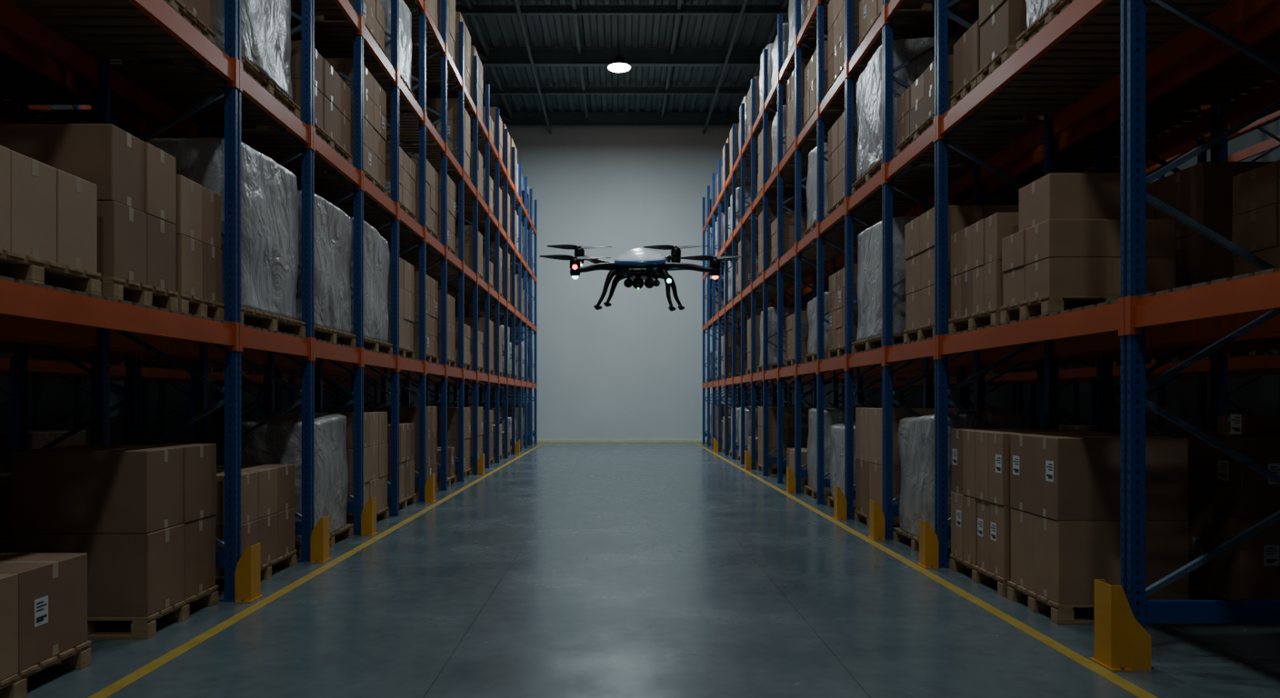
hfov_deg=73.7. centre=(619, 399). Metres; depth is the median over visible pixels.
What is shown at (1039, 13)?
load
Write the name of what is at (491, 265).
stacked cardboard boxes
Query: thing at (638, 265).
drone
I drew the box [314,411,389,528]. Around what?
stacked cardboard boxes
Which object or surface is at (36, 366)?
rack
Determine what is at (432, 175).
stacked cardboard boxes
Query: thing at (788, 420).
stacked cardboard boxes
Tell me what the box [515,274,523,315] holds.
stacked cardboard boxes
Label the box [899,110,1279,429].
rack
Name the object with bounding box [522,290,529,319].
stacked cardboard boxes
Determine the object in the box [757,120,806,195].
stacked cardboard boxes
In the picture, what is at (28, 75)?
rack
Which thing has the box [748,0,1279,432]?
wall
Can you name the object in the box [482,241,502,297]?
stacked cardboard boxes
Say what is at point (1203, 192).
stacked cardboard boxes
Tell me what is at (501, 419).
load
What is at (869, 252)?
load
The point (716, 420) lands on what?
stacked cardboard boxes
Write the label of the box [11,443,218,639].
stacked cardboard boxes
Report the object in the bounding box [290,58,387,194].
stacked cardboard boxes
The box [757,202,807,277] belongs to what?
stacked cardboard boxes
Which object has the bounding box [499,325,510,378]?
load
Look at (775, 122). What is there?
load
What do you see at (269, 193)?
load
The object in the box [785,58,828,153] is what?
stacked cardboard boxes
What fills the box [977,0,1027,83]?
stacked cardboard boxes
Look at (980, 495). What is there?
stacked cardboard boxes
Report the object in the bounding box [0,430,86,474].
stacked cardboard boxes
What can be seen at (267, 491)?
stacked cardboard boxes
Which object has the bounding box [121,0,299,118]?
load
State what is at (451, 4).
stacked cardboard boxes
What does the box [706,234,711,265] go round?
load
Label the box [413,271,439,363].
stacked cardboard boxes
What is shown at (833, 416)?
load
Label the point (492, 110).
stacked cardboard boxes
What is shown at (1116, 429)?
stacked cardboard boxes
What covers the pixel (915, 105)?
stacked cardboard boxes
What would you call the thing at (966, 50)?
stacked cardboard boxes
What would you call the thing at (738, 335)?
stacked cardboard boxes
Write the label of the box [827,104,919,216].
stacked cardboard boxes
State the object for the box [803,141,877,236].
load
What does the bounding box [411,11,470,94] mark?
stacked cardboard boxes
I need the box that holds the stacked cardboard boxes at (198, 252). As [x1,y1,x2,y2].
[123,174,224,320]
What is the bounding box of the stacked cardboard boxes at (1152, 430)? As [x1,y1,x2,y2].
[1151,430,1208,430]
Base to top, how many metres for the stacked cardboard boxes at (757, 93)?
1.242 m
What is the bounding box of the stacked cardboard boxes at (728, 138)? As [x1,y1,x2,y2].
[722,137,750,187]
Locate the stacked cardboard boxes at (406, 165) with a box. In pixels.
[336,141,416,220]
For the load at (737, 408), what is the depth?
23.28 m
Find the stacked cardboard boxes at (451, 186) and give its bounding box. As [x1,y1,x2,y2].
[390,168,456,255]
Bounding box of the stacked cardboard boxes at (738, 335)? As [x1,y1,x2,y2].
[722,333,747,379]
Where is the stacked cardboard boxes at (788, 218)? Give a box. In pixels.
[770,211,828,266]
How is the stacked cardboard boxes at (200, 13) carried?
in the rack at (83, 35)
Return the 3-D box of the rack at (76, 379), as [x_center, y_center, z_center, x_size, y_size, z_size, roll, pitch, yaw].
[-10.775,-2.900,14.500,1.190,9.000,33.150,0,0,0]
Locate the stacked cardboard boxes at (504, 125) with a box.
[489,123,509,176]
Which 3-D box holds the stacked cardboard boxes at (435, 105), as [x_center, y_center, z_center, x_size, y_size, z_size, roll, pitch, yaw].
[-3.635,-5.271,17.538,0.970,1.442,1.220,0,0,0]
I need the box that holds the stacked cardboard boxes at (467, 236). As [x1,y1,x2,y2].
[455,225,483,279]
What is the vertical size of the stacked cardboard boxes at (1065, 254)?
1.058 m
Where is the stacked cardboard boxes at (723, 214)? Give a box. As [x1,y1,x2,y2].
[716,212,738,255]
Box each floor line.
[88,442,544,697]
[694,442,1158,697]
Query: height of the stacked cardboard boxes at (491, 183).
0.942 m
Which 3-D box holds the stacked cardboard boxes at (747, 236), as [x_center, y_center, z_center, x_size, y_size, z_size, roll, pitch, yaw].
[3.635,-3.441,22.086,0.970,1.442,1.220,0,0,0]
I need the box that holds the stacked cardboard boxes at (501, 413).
[489,408,523,449]
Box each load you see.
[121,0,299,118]
[144,137,305,336]
[222,412,353,558]
[277,190,356,347]
[318,216,392,354]
[368,0,415,97]
[492,416,516,453]
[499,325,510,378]
[509,340,529,381]
[509,342,517,379]
[510,163,522,199]
[516,215,523,258]
[521,184,530,214]
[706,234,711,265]
[706,350,717,382]
[706,415,710,445]
[711,221,717,256]
[716,336,737,379]
[721,260,738,309]
[722,207,730,246]
[729,186,762,236]
[729,260,738,302]
[729,407,739,459]
[737,406,762,461]
[738,95,758,153]
[757,307,807,371]
[759,42,786,110]
[770,22,792,90]
[770,104,808,176]
[788,0,828,53]
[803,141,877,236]
[804,291,829,362]
[804,406,862,502]
[827,421,855,516]
[851,36,969,193]
[851,217,917,352]
[892,409,1022,561]
[1016,0,1071,49]
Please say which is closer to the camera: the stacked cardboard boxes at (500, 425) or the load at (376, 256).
the load at (376, 256)
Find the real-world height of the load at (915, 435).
1.500 m
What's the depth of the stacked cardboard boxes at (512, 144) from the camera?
25.25 m
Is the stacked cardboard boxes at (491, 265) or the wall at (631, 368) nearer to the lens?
the stacked cardboard boxes at (491, 265)
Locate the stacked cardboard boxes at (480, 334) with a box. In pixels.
[470,329,483,372]
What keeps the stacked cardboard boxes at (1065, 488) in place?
on the floor
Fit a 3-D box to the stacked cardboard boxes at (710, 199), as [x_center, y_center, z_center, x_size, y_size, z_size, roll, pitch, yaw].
[3.635,-6.646,30.300,0.970,0.692,1.220,0,0,0]
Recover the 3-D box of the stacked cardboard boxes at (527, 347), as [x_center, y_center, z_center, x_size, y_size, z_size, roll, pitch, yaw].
[-3.635,-1.241,30.747,0.970,1.242,1.220,0,0,0]
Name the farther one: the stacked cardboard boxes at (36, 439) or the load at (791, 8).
the load at (791, 8)
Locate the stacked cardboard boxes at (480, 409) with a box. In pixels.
[470,407,483,472]
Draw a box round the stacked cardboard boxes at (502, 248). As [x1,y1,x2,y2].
[500,247,509,303]
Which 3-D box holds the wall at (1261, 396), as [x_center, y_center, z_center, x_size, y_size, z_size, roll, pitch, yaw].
[15.100,-4.550,12.600,0.200,12.300,39.200,0,0,0]
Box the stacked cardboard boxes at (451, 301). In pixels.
[414,290,456,367]
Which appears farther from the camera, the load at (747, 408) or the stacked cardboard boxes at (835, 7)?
the load at (747, 408)
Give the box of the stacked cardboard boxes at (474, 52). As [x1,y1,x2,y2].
[464,45,483,120]
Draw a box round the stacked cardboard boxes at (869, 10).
[857,0,968,46]
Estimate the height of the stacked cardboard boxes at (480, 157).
1.092 m
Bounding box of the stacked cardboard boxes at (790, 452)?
[785,448,808,490]
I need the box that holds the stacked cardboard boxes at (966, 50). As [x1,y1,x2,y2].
[950,20,980,106]
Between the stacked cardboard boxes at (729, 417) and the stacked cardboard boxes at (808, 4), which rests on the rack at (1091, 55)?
the stacked cardboard boxes at (808, 4)
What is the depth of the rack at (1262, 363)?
14.54 m
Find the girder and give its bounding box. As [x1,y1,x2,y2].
[410,0,789,134]
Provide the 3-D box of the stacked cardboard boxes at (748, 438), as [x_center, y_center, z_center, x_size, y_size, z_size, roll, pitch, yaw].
[3.635,1.254,20.444,0.970,0.692,1.220,0,0,0]
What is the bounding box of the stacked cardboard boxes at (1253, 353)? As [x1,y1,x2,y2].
[1230,349,1279,357]
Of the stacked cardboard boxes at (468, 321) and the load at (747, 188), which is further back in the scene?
the load at (747, 188)
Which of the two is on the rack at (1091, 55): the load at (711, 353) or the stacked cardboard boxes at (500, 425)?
the load at (711, 353)
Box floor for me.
[25,442,1279,697]
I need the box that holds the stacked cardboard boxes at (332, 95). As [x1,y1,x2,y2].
[214,40,351,163]
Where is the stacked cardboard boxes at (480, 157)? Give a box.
[455,141,483,199]
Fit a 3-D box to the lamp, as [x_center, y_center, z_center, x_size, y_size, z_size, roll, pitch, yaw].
[0.000,-10.075,24.900,0.720,0.850,0.720,0,0,0]
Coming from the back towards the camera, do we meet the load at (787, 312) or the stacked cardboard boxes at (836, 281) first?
the load at (787, 312)
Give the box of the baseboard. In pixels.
[522,440,706,442]
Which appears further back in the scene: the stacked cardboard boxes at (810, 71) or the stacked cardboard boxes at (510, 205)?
the stacked cardboard boxes at (510, 205)
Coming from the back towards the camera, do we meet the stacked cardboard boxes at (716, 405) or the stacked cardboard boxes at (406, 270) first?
the stacked cardboard boxes at (716, 405)
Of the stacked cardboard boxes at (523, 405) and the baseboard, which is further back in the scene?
the baseboard
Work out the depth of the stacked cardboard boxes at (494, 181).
22.56 m
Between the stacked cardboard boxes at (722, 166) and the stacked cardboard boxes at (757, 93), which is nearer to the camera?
the stacked cardboard boxes at (757, 93)
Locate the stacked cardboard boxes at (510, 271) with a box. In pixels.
[510,270,517,309]
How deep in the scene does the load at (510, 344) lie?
25.27 m
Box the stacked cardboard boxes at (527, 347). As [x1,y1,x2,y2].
[527,347,533,382]
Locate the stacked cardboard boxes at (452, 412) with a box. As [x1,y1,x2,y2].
[437,407,471,479]
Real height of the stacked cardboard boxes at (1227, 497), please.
1.492 m
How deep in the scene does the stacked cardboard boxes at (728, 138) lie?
25.06 m
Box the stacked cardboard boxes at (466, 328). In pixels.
[455,321,470,369]
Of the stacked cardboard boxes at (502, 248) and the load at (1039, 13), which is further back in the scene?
the stacked cardboard boxes at (502, 248)
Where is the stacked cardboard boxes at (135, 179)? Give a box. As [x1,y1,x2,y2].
[0,123,178,310]
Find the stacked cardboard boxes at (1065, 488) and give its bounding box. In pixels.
[1007,433,1192,624]
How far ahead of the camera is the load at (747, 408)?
21.62 m
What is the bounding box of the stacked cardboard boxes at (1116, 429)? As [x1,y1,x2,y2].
[1059,424,1120,433]
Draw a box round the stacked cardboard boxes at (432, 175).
[373,153,439,240]
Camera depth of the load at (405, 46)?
12.50 m
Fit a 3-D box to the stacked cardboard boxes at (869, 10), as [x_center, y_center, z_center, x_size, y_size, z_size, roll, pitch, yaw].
[3.635,-4.896,10.665,0.970,0.692,1.220,0,0,0]
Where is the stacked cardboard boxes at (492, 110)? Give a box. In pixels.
[480,107,502,161]
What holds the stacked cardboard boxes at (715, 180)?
on the rack at (1091, 55)
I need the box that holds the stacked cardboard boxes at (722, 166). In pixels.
[716,166,722,199]
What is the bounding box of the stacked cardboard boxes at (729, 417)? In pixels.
[722,416,730,454]
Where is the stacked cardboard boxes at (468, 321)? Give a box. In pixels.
[455,317,494,374]
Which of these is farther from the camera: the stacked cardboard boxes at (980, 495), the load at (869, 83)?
the load at (869, 83)
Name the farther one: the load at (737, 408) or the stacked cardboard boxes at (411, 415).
the load at (737, 408)
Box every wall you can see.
[0,104,215,444]
[240,127,1011,439]
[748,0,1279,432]
[1022,120,1279,430]
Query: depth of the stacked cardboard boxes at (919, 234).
8.75 m
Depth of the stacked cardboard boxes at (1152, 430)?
14.26 m
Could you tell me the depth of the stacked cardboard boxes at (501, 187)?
24.03 m
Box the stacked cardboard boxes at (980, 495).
[949,429,1113,596]
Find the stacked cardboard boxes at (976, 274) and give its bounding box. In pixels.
[948,212,1041,333]
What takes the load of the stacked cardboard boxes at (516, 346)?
in the rack at (83, 35)
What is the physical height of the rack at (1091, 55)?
9.000 m
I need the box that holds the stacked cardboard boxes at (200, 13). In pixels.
[166,0,215,42]
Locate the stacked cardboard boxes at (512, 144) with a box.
[499,138,517,189]
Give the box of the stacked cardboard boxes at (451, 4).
[411,0,455,62]
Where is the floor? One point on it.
(568, 570)
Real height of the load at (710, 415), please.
1.094 m
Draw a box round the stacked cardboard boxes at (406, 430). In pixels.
[387,422,416,513]
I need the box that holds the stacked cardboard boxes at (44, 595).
[0,552,90,697]
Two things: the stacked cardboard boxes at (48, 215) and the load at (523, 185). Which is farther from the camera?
the load at (523, 185)
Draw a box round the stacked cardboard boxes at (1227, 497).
[1145,414,1279,599]
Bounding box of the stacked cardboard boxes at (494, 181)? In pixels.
[463,180,502,227]
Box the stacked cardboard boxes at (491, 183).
[463,168,493,214]
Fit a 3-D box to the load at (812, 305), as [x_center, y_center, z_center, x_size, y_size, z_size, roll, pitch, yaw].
[3.634,-1.167,13.884,0.976,1.094,1.232,0,0,0]
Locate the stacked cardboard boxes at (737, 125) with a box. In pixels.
[730,123,758,171]
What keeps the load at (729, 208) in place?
on the rack at (1091, 55)
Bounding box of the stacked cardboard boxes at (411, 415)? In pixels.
[370,406,438,499]
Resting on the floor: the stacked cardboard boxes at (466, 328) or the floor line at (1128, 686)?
the floor line at (1128, 686)
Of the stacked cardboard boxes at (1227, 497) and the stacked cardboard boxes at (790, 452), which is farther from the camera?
the stacked cardboard boxes at (790, 452)
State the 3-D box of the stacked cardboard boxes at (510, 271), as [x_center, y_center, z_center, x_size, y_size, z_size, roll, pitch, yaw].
[-3.635,-3.266,25.831,0.970,1.092,1.220,0,0,0]
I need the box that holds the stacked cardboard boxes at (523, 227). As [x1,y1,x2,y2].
[510,226,528,265]
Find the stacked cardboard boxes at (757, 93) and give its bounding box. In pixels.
[747,76,762,137]
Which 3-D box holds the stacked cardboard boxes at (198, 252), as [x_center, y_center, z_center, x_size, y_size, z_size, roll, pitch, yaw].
[-3.615,-1.119,6.440,0.970,0.998,0.660,0,0,0]
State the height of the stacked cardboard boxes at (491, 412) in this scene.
1.342 m
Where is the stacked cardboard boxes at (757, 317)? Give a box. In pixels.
[746,315,776,374]
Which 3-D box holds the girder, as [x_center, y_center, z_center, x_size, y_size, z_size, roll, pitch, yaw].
[0.000,-10.366,12.600,30.000,0.668,39.200,0,0,0]
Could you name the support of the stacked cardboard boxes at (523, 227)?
in the rack at (83, 35)
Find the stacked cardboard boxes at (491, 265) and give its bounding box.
[482,256,493,289]
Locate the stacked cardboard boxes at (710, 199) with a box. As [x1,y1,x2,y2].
[706,199,711,220]
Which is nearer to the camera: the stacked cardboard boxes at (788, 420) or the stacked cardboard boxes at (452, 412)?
the stacked cardboard boxes at (452, 412)
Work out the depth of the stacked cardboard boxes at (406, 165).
12.56 m
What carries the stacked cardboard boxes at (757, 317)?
in the rack at (1091, 55)
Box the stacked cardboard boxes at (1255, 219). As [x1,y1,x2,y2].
[1231,160,1279,276]
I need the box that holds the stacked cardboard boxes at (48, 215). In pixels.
[0,145,100,295]
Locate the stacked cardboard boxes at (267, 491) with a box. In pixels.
[215,464,297,594]
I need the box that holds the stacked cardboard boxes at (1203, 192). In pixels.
[1145,161,1272,288]
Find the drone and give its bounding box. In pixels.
[539,244,750,311]
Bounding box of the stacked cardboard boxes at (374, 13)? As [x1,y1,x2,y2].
[290,0,385,54]
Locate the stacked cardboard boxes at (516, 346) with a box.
[515,345,523,380]
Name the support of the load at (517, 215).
on the rack at (83, 35)
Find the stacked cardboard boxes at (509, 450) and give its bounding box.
[501,430,510,458]
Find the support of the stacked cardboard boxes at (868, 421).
on the floor
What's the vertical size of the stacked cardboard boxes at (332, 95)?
0.928 m
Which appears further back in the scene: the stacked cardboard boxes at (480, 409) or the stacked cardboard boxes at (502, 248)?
the stacked cardboard boxes at (502, 248)
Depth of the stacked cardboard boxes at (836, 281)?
12.29 m
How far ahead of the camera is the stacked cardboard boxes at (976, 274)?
7.44 m
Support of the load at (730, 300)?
on the rack at (1091, 55)
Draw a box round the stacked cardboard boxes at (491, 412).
[482,410,493,467]
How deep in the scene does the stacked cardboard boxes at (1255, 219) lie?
6.04 m
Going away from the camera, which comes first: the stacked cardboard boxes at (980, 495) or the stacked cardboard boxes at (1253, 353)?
the stacked cardboard boxes at (980, 495)
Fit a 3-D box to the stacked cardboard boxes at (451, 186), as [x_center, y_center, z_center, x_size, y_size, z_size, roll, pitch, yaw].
[-3.635,-3.441,15.925,0.970,1.442,1.220,0,0,0]
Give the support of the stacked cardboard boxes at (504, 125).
on the rack at (83, 35)
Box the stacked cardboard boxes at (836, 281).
[827,264,881,358]
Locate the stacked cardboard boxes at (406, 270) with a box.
[363,252,414,359]
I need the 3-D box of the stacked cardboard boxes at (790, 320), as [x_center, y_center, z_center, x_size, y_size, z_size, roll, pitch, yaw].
[3.635,-1.091,15.586,0.970,0.942,1.220,0,0,0]
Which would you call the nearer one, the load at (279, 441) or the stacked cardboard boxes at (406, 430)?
the load at (279, 441)
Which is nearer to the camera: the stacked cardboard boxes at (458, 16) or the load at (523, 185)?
the stacked cardboard boxes at (458, 16)
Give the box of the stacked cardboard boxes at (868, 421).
[854,408,959,528]
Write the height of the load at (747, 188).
1.344 m
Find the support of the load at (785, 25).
on the rack at (1091, 55)
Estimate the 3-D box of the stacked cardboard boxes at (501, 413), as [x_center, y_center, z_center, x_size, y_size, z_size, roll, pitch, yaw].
[-3.635,0.929,27.476,0.970,1.342,1.220,0,0,0]
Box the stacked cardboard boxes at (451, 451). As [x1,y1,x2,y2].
[437,447,456,489]
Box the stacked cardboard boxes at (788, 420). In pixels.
[757,407,810,474]
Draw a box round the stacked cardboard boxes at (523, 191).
[515,190,528,212]
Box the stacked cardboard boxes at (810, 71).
[803,40,856,126]
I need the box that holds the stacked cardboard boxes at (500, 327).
[493,323,502,376]
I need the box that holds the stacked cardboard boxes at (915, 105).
[895,55,1036,155]
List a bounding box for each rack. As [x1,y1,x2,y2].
[0,0,537,602]
[0,26,491,473]
[0,59,377,464]
[0,104,339,456]
[702,0,1279,671]
[862,104,1279,429]
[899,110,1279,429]
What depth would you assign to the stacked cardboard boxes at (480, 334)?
19.35 m
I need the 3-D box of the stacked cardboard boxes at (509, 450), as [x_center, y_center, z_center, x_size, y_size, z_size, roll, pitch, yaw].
[-3.635,1.254,24.171,0.970,0.692,1.220,0,0,0]
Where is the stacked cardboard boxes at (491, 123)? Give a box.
[470,106,493,142]
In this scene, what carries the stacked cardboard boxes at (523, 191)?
on the rack at (83, 35)
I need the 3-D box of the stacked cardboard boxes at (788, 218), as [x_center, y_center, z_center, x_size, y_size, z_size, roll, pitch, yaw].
[3.635,-3.191,17.174,0.970,0.942,1.220,0,0,0]
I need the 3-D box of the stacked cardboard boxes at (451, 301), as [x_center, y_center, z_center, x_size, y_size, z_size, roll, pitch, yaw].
[-3.635,-1.291,15.898,0.970,1.342,1.220,0,0,0]
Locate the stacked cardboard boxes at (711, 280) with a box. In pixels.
[706,279,723,322]
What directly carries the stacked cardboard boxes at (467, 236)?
in the rack at (83, 35)
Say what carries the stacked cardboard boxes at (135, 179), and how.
in the rack at (83, 35)
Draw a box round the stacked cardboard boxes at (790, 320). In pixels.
[785,310,809,366]
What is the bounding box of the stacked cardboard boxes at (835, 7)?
[826,0,869,92]
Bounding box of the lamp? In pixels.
[607,55,630,72]
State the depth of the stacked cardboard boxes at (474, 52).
19.31 m
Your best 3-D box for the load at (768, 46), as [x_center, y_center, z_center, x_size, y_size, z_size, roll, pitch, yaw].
[3.635,-7.022,18.807,0.990,1.444,1.232,0,0,0]
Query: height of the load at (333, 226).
1.540 m
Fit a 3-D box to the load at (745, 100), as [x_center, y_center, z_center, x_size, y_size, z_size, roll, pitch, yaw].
[3.639,-7.047,22.157,0.983,1.494,1.234,0,0,0]
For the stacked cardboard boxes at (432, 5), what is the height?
0.942 m
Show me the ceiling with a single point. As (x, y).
(499, 31)
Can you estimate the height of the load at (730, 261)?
1.394 m
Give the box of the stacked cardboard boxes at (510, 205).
[499,204,517,249]
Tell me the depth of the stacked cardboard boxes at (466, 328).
17.62 m
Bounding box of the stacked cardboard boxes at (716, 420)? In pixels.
[716,420,722,451]
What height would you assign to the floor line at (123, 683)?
0.002 m
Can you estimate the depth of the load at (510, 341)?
28.62 m
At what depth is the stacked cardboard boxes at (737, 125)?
23.60 m
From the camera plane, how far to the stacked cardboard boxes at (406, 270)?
12.64 m
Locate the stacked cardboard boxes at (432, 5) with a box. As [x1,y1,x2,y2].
[403,0,437,27]
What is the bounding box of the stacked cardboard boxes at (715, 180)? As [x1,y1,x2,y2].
[710,180,724,208]
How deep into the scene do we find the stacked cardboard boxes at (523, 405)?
30.15 m
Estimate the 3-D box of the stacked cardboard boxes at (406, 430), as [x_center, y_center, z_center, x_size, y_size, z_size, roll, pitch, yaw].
[-3.635,0.979,12.633,0.970,1.242,1.220,0,0,0]
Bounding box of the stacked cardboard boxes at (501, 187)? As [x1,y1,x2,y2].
[480,186,510,239]
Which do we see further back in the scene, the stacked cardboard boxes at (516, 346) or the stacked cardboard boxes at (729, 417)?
the stacked cardboard boxes at (516, 346)
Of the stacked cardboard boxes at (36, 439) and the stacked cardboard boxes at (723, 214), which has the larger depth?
the stacked cardboard boxes at (723, 214)
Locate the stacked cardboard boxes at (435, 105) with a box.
[411,98,470,179]
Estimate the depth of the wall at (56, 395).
24.17 m
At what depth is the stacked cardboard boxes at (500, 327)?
22.59 m
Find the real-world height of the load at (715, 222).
1.444 m
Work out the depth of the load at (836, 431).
12.32 m
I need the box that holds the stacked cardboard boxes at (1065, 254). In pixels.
[1000,172,1175,323]
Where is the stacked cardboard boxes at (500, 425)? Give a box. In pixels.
[492,424,502,462]
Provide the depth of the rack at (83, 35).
8.94 m
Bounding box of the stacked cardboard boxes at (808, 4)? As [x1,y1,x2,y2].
[804,0,814,18]
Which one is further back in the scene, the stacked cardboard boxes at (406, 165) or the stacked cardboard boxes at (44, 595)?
the stacked cardboard boxes at (406, 165)
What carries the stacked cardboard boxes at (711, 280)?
in the rack at (1091, 55)
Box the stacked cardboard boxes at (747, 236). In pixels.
[737,234,758,295]
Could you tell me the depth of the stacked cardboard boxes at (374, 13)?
10.97 m
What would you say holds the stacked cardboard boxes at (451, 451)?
on the floor
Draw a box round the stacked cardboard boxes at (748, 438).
[747,437,758,469]
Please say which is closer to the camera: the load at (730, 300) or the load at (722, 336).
the load at (730, 300)
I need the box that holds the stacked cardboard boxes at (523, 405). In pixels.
[502,404,533,445]
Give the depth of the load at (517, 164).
26.96 m
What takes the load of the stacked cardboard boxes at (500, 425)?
on the floor
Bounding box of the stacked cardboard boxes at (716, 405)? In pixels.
[710,404,740,446]
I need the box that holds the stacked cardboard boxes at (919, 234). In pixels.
[903,205,1019,342]
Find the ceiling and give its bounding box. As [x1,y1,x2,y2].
[455,0,789,111]
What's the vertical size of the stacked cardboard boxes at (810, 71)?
1.092 m
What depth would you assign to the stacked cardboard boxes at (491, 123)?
20.97 m

